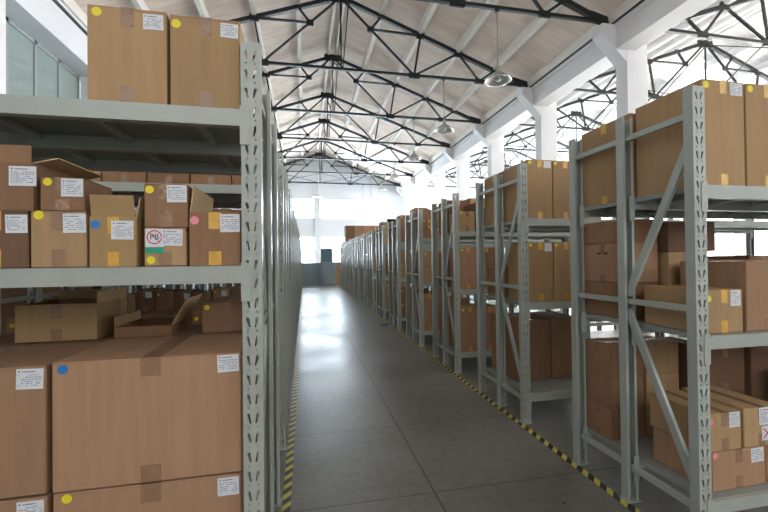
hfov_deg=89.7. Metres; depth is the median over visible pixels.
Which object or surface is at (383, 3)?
beam
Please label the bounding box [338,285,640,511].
tape
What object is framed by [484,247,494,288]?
carton
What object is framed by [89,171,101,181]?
carton
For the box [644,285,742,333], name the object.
carton
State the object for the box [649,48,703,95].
brace
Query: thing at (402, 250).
carton
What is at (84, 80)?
wall
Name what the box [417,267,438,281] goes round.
carton
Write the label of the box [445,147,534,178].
roof truss
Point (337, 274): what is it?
carton
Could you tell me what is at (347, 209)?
window
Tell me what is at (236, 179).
carton
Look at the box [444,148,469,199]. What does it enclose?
column
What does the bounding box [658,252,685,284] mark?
carton
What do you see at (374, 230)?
carton
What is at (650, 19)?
beam
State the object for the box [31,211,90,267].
carton
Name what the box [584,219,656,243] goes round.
carton
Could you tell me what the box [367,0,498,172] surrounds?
beam
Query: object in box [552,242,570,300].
carton
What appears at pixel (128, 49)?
carton
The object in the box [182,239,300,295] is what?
storage rack
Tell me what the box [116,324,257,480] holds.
carton
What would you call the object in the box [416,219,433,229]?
carton
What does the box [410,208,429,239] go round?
carton
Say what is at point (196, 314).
carton
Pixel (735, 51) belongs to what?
trim
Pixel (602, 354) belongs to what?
carton
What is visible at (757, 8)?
trim
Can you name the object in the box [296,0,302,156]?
trim
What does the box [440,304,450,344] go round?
carton
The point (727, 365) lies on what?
carton
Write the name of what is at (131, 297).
carton
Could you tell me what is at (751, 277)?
carton
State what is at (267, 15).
roof truss
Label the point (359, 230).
carton
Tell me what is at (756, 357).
carton
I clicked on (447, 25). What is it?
ceiling
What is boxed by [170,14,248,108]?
carton
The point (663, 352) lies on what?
carton
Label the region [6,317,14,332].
carton
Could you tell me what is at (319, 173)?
brace
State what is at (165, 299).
carton
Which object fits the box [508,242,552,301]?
carton
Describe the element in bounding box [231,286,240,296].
carton
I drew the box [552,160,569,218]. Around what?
carton
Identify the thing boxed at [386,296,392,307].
carton
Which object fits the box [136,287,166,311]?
carton
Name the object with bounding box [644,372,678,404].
carton
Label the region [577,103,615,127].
brace
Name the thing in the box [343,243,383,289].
storage rack
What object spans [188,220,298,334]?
storage rack
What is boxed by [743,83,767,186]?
carton
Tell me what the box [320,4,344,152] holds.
trim
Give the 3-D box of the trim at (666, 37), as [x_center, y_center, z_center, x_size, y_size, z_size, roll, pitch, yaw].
[9.482,-7.683,15.808,0.150,0.300,41.000,-1,-1,-12]
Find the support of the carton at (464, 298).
on the carton
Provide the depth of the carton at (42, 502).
1.48 m
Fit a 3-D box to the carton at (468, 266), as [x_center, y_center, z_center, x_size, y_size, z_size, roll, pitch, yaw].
[1.166,0.175,5.692,0.255,0.594,0.412,-1,-1,-12]
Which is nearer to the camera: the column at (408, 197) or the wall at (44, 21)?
the wall at (44, 21)
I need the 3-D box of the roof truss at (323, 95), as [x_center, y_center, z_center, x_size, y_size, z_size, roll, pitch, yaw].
[-3.096,-7.601,21.196,14.500,2.741,0.130,-1,-1,-12]
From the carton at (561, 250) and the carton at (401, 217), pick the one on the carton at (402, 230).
the carton at (401, 217)
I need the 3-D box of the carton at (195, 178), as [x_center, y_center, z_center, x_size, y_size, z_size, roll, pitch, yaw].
[-1.492,-0.701,3.444,0.315,0.224,0.451,-1,-1,-12]
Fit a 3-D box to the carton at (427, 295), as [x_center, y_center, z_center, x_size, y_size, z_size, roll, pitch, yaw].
[0.820,1.045,7.359,0.260,0.664,0.416,-1,-1,-12]
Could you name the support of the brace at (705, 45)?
attached to the roof truss at (721, 7)
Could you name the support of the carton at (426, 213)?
on the carton at (426, 222)
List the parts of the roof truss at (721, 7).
gusset plate, gusset plate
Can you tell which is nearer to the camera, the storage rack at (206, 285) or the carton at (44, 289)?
the carton at (44, 289)
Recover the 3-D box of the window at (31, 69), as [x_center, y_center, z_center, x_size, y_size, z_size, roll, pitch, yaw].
[-8.625,-4.217,9.512,0.080,2.200,3.760,-1,-1,-12]
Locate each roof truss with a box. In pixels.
[230,0,527,86]
[253,54,480,123]
[254,92,449,147]
[263,118,428,164]
[277,138,412,176]
[280,152,400,186]
[415,0,608,24]
[427,161,506,187]
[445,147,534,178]
[469,132,568,167]
[481,111,603,152]
[518,87,653,130]
[573,39,767,99]
[665,0,767,46]
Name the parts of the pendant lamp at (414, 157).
lamp shade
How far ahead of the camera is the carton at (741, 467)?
2.21 m
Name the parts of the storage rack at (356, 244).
upright post, upright post, upright post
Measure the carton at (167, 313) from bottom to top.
0.947 m
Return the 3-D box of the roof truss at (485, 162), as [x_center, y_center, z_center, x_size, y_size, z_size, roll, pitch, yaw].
[9.727,-7.606,36.069,14.500,2.741,0.130,-1,-1,-12]
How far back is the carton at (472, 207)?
5.59 m
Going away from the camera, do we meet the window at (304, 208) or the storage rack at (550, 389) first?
the storage rack at (550, 389)
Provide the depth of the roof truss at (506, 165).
27.77 m
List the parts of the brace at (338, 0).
brace rod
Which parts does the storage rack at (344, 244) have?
upright post, upright post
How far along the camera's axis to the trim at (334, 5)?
16.96 m
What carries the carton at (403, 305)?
on the storage rack at (393, 246)
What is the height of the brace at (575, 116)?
2.390 m
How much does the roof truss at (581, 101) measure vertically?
2.741 m
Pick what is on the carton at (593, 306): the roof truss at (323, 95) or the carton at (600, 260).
the carton at (600, 260)
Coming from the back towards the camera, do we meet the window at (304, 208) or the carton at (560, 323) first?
the window at (304, 208)
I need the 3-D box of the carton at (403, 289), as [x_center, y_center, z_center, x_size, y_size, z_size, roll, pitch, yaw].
[0.480,0.911,9.017,0.261,0.322,0.416,-1,-1,-12]
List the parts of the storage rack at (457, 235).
upright post, cross rail, cross rail, cross rail, upright post, upright post, upright post, upright post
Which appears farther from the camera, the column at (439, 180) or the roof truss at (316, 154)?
the roof truss at (316, 154)
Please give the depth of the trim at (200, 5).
11.67 m
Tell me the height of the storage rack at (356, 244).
2.520 m
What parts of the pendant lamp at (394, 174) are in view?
lamp shade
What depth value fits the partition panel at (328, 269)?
25.18 m
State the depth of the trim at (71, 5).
10.11 m
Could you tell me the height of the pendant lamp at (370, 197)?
1.910 m
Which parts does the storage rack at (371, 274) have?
upright post, upright post, upright post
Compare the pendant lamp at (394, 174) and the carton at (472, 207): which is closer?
the carton at (472, 207)
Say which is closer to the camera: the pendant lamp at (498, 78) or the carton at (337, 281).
the pendant lamp at (498, 78)
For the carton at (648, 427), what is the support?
on the storage rack at (699, 201)
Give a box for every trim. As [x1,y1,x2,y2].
[52,0,86,35]
[60,0,86,28]
[131,0,149,10]
[194,0,263,154]
[248,0,285,163]
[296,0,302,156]
[317,3,335,152]
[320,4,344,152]
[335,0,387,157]
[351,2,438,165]
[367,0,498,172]
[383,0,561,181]
[399,0,640,186]
[401,0,644,186]
[431,0,715,180]
[445,0,735,175]
[455,2,749,170]
[473,0,767,163]
[482,1,767,161]
[504,33,765,163]
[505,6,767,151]
[557,60,767,155]
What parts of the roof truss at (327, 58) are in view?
ridge plate, king post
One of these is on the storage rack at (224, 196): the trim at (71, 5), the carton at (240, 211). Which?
the carton at (240, 211)
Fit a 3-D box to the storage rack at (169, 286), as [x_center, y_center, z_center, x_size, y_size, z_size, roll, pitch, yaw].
[-3.707,0.443,6.675,4.264,2.520,1.017,-1,-1,-12]
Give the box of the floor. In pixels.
[212,283,767,511]
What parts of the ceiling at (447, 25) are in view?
skylight panel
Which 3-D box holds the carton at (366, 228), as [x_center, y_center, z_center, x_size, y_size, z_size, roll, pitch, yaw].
[-0.924,-1.264,21.129,0.470,0.718,0.840,-1,-1,-12]
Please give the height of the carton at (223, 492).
0.504 m
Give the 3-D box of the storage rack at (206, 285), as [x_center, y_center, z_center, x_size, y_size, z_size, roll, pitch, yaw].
[-6.092,0.576,18.332,4.264,2.520,1.017,-1,-1,-12]
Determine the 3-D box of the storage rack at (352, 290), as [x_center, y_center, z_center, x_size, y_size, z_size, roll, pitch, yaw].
[0.582,0.499,17.963,4.264,2.520,1.017,-1,-1,-12]
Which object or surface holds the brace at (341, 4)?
attached to the roof truss at (327, 58)
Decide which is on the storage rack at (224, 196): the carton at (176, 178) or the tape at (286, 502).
the carton at (176, 178)
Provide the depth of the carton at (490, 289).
4.54 m
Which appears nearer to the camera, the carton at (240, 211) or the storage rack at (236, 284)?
the carton at (240, 211)
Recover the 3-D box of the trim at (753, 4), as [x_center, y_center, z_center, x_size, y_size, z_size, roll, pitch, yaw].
[12.279,-8.780,16.393,0.150,0.300,41.000,-1,-1,-12]
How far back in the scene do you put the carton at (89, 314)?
1.97 m
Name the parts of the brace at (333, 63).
brace rod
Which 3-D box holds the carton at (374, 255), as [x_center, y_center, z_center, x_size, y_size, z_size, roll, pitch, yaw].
[-0.192,0.229,12.370,0.300,0.636,0.415,-1,-1,-12]
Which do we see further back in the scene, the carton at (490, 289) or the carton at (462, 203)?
the carton at (462, 203)
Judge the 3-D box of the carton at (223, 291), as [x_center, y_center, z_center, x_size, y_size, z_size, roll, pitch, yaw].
[-2.075,0.538,5.025,0.205,0.260,0.412,-1,-1,-12]
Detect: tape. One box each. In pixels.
[281,286,303,511]
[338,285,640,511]
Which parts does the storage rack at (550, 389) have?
upright post, cross rail, cross rail, upright post, cross rail, upright post, upright post, upright post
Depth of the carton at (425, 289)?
7.81 m
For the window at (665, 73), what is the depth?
18.39 m
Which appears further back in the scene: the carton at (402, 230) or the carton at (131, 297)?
the carton at (402, 230)
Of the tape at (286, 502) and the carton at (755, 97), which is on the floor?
the tape at (286, 502)
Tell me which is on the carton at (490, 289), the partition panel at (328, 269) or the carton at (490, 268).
the carton at (490, 268)
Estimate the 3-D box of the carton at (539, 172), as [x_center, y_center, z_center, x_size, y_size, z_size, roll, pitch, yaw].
[1.506,-0.662,4.064,0.272,0.588,0.467,-1,-1,-12]
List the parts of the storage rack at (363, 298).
upright post, upright post, upright post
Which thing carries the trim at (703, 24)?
attached to the wall at (316, 227)
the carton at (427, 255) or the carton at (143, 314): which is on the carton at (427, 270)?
the carton at (427, 255)
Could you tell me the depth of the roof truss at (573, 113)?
24.02 m
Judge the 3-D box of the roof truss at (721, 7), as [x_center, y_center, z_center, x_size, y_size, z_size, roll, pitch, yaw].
[14.537,-7.876,12.557,14.500,2.741,0.130,-1,-1,-12]
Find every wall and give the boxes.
[0,0,5,93]
[6,0,193,292]
[81,76,87,98]
[232,153,504,273]
[674,219,745,254]
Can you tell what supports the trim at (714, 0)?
attached to the wall at (316, 227)
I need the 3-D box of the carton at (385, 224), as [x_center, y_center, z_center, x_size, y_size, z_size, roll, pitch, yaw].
[0.120,-0.745,10.701,0.261,0.300,0.417,-1,-1,-12]
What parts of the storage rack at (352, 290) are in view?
upright post, upright post, upright post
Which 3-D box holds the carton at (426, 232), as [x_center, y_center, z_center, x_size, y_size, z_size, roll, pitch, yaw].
[0.804,-0.417,7.373,0.261,0.173,0.417,-1,-1,-12]
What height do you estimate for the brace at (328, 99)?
2.390 m
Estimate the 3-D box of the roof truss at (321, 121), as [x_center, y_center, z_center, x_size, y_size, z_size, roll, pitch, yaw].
[-3.898,-7.556,25.115,14.500,2.741,0.130,-1,-1,-12]
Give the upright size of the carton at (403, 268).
0.328 m
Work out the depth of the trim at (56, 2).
9.86 m
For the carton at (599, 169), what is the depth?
2.84 m
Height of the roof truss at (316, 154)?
2.741 m
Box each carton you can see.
[0,144,102,211]
[0,210,31,267]
[0,332,115,345]
[0,341,104,498]
[0,487,54,511]
[1,287,26,333]
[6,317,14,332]
[15,287,126,342]
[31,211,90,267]
[41,177,111,212]
[42,286,100,300]
[52,333,250,492]
[53,440,251,511]
[87,4,170,104]
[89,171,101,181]
[90,194,145,266]
[102,171,146,182]
[114,294,201,337]
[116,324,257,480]
[126,293,135,311]
[127,311,165,317]
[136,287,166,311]
[144,183,192,228]
[145,228,189,265]
[147,173,190,183]
[150,310,193,323]
[156,289,183,310]
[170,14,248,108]
[175,289,201,310]
[189,186,249,265]
[191,174,231,184]
[192,307,201,323]
[194,290,212,309]
[202,297,256,332]
[212,209,232,211]
[213,286,233,297]
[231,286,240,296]
[232,175,240,184]
[232,210,272,256]
[335,272,339,278]
[335,279,339,285]
[344,226,354,239]
[355,226,363,237]
[364,226,372,231]
[372,230,375,247]
[372,253,375,272]
[382,223,391,233]
[383,234,391,245]
[386,282,396,295]
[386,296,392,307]
[396,215,409,229]
[396,229,409,242]
[396,249,410,263]
[397,303,410,316]
[398,264,410,277]
[401,287,410,302]
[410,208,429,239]
[411,287,428,325]
[416,210,433,220]
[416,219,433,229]
[416,229,430,238]
[417,251,440,266]
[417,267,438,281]
[417,292,434,329]
[431,289,452,329]
[439,200,468,234]
[439,253,449,286]
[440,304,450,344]
[449,211,474,232]
[450,247,476,288]
[450,303,477,351]
[453,293,467,303]
[464,203,484,230]
[466,198,484,204]
[472,303,495,349]
[484,171,503,225]
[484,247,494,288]
[487,265,507,278]
[487,277,508,296]
[491,312,550,381]
[504,159,551,222]
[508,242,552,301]
[530,311,571,378]
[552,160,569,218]
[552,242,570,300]
[581,113,636,206]
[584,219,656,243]
[584,242,657,282]
[584,280,657,318]
[585,337,643,376]
[586,368,643,408]
[586,397,644,439]
[617,335,678,373]
[635,79,744,196]
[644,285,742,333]
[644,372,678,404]
[644,404,652,435]
[650,389,740,451]
[653,426,764,491]
[657,221,714,251]
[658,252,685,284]
[658,336,744,390]
[679,385,744,394]
[680,261,767,331]
[682,385,767,447]
[707,255,767,260]
[708,260,749,260]
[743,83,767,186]
[744,346,767,401]
[764,445,767,480]
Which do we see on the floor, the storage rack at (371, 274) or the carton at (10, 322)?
the storage rack at (371, 274)
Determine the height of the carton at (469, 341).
0.636 m
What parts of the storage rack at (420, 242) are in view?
upright post, upright post, upright post, upright post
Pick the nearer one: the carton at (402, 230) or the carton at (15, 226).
the carton at (15, 226)
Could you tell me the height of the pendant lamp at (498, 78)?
1.910 m
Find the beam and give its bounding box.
[400,0,713,195]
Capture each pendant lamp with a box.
[313,186,321,197]
[367,175,374,199]
[376,161,385,190]
[389,144,399,177]
[407,118,420,160]
[435,79,453,133]
[485,8,511,86]
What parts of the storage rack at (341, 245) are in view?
upright post, upright post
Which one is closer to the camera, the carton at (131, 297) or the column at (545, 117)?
the carton at (131, 297)
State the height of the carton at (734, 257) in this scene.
0.434 m
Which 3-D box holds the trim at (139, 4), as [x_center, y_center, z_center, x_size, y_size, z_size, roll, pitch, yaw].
[-7.145,-6.993,12.399,0.150,0.300,41.000,-1,-1,-12]
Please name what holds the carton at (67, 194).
on the carton at (59, 239)
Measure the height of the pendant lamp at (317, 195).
1.910 m
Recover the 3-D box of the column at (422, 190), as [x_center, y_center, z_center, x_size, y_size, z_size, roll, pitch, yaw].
[2.701,-2.260,30.487,1.440,8.220,0.400,-1,-1,-12]
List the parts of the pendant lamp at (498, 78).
hanging rod, bulb, lamp shade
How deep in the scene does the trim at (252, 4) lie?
15.19 m
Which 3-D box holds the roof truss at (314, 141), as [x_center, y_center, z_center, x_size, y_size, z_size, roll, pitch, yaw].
[-4.699,-7.511,29.034,14.500,2.741,0.130,-1,-1,-12]
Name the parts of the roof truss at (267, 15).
ridge plate, king post, gusset plate, gusset plate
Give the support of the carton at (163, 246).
on the storage rack at (91, 135)
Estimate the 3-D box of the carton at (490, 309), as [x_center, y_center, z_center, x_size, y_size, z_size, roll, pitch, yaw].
[1.485,1.043,5.748,0.285,0.626,0.411,-1,-1,-12]
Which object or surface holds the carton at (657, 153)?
on the storage rack at (699, 201)
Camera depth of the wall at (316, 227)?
33.93 m
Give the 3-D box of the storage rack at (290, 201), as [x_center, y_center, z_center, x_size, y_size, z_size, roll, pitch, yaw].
[-3.366,0.423,5.009,4.264,2.520,1.017,-1,-1,-12]
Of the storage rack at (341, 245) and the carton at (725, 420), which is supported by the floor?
the storage rack at (341, 245)
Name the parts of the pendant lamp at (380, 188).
lamp shade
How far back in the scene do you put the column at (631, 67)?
10.81 m
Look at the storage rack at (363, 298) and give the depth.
14.18 m
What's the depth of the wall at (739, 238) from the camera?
21.83 m
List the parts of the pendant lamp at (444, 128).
lamp shade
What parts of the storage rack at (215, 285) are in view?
upright post, upright post, upright post, upright post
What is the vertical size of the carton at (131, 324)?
0.194 m
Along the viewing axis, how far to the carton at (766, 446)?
2.25 m
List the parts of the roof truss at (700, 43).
ridge plate, king post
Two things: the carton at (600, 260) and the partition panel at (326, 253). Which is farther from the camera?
the partition panel at (326, 253)
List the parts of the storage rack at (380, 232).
upright post, upright post, upright post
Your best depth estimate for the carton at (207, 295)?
4.79 m
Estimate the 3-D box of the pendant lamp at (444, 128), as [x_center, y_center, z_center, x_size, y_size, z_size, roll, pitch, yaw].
[2.190,-5.500,14.088,0.690,1.910,0.690,-1,-1,-12]
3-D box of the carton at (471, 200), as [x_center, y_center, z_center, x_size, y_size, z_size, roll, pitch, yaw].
[1.460,-0.624,6.231,0.330,0.553,0.431,-1,-1,-12]
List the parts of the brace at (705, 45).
brace rod, brace rod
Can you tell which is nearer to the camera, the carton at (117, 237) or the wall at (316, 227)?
the carton at (117, 237)
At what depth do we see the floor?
3.42 m
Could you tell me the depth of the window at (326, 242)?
33.96 m
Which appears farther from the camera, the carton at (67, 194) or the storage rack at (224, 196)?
the storage rack at (224, 196)
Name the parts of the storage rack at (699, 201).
upright post, upright post, cross rail, cross rail, cross rail, upright post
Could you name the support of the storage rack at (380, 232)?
on the floor
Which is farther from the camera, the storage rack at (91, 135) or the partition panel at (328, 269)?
the partition panel at (328, 269)
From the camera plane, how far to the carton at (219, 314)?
2.13 m
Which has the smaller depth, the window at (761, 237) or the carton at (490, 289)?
the carton at (490, 289)
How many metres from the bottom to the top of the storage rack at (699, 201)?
2.520 m
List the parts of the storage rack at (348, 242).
upright post, upright post, upright post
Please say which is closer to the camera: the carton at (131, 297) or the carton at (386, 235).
the carton at (131, 297)
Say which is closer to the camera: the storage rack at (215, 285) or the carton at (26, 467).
the carton at (26, 467)
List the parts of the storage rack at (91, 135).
upright post, cross rail, cross rail, upright post, upright post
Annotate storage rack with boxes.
[0,41,281,511]
[0,153,290,450]
[101,189,294,385]
[114,225,298,322]
[144,230,299,313]
[156,207,296,353]
[165,234,300,303]
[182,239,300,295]
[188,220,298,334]
[205,266,301,293]
[340,244,375,287]
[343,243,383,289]
[346,241,411,292]
[350,239,430,295]
[354,237,430,299]
[360,234,473,304]
[367,230,494,310]
[376,225,517,318]
[388,219,562,329]
[405,209,618,346]
[431,193,677,373]
[475,163,767,423]
[568,85,767,511]
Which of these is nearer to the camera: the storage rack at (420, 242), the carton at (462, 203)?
the carton at (462, 203)
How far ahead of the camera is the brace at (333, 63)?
19.21 m
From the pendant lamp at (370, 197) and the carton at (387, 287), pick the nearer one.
the carton at (387, 287)
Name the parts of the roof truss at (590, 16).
gusset plate, gusset plate, gusset plate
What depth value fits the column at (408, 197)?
34.30 m
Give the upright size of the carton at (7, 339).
1.001 m
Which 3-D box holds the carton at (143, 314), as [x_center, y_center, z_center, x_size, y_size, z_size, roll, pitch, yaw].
[-2.110,0.980,3.298,0.315,0.947,0.452,-1,-1,-12]
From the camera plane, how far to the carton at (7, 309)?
4.37 m
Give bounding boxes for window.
[6,17,79,98]
[292,199,313,217]
[300,237,313,262]
[320,199,386,218]
[321,237,343,261]
[680,219,733,255]
[754,220,767,254]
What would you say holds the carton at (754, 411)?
on the carton at (741, 467)
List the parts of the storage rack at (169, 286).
upright post, upright post, upright post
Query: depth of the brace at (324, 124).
27.03 m
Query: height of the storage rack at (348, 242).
2.520 m
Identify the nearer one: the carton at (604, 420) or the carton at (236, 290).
the carton at (604, 420)
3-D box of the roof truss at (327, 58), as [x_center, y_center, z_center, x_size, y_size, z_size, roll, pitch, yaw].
[-2.294,-7.646,17.278,14.500,2.741,0.130,-1,-1,-12]
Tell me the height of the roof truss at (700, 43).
2.741 m
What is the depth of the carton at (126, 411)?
1.56 m
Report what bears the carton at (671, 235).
on the carton at (668, 262)
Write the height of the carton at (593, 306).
0.252 m
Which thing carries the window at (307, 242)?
in the wall at (316, 227)
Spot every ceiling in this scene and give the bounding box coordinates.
[74,0,624,182]
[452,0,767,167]
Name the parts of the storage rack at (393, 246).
upright post, upright post, upright post, upright post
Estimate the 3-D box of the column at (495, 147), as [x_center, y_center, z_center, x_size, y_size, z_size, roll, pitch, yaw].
[5.106,-2.395,18.732,1.440,8.220,0.400,-1,-1,-12]
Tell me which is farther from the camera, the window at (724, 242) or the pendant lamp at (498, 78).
the window at (724, 242)
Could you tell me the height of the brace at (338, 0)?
2.390 m
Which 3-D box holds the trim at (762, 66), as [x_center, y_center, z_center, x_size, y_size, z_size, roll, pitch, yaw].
[16.500,-8.283,17.251,0.150,0.300,41.000,-1,-1,-12]
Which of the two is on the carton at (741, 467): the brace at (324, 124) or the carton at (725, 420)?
the carton at (725, 420)
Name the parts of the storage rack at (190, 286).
upright post, upright post, upright post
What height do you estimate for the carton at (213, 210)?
0.458 m
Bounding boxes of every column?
[396,187,412,214]
[408,177,426,207]
[423,165,445,206]
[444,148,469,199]
[473,124,504,253]
[517,87,556,160]
[592,23,647,218]
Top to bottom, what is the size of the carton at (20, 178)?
0.249 m
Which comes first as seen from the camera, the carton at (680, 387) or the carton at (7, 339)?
the carton at (7, 339)
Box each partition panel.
[302,262,313,284]
[314,263,320,284]
[321,248,332,261]
[321,262,336,284]
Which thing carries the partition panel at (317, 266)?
on the floor
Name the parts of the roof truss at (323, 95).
ridge plate, king post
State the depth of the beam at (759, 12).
17.52 m
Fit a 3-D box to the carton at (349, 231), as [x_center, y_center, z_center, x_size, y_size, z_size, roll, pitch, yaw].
[-1.874,-1.256,20.935,0.470,0.718,0.840,-1,-1,-12]
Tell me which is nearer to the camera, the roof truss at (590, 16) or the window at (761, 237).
the roof truss at (590, 16)
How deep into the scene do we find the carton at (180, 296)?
4.74 m
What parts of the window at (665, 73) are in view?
skylight panel, skylight panel, skylight panel, skylight panel, skylight panel, skylight panel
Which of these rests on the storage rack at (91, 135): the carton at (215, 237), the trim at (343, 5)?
the carton at (215, 237)
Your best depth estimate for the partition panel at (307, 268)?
24.92 m
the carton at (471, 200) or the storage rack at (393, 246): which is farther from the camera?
the storage rack at (393, 246)
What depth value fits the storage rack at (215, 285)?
10.03 m
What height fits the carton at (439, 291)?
0.727 m
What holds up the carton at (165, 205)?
on the carton at (163, 246)
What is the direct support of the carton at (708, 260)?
on the storage rack at (699, 201)
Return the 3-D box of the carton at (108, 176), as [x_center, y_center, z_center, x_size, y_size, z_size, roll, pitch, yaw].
[-2.128,-0.695,3.313,0.315,0.224,0.452,-1,-1,-12]
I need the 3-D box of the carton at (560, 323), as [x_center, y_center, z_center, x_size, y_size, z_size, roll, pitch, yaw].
[1.962,1.014,4.514,0.405,0.651,0.581,-1,-1,-12]
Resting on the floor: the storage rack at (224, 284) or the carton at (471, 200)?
the storage rack at (224, 284)
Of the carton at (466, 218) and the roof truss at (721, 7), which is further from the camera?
the roof truss at (721, 7)
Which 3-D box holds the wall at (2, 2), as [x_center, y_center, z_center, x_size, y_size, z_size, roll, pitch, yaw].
[-7.668,-2.255,7.644,0.950,8.020,0.240,-1,-1,-12]
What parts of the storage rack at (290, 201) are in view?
upright post, upright post, upright post, upright post, upright post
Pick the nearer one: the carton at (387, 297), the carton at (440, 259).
the carton at (440, 259)
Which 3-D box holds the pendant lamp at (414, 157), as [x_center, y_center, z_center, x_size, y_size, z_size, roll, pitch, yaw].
[1.388,-5.455,18.006,0.690,1.910,0.690,-1,-1,-12]
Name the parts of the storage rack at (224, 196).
upright post, cross rail, upright post, upright post, upright post, upright post, upright post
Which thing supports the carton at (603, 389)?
on the carton at (604, 420)
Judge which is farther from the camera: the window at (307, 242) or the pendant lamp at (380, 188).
the window at (307, 242)
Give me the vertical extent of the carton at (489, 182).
0.578 m
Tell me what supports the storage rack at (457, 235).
on the floor
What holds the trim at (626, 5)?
attached to the wall at (316, 227)
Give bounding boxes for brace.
[286,173,364,184]
[320,124,324,171]
[323,99,328,157]
[326,63,333,135]
[331,4,342,110]
[338,0,348,66]
[557,116,575,148]
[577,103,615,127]
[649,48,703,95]
[705,45,767,80]
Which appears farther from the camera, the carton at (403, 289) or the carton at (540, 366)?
the carton at (403, 289)
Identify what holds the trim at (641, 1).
attached to the column at (631, 67)

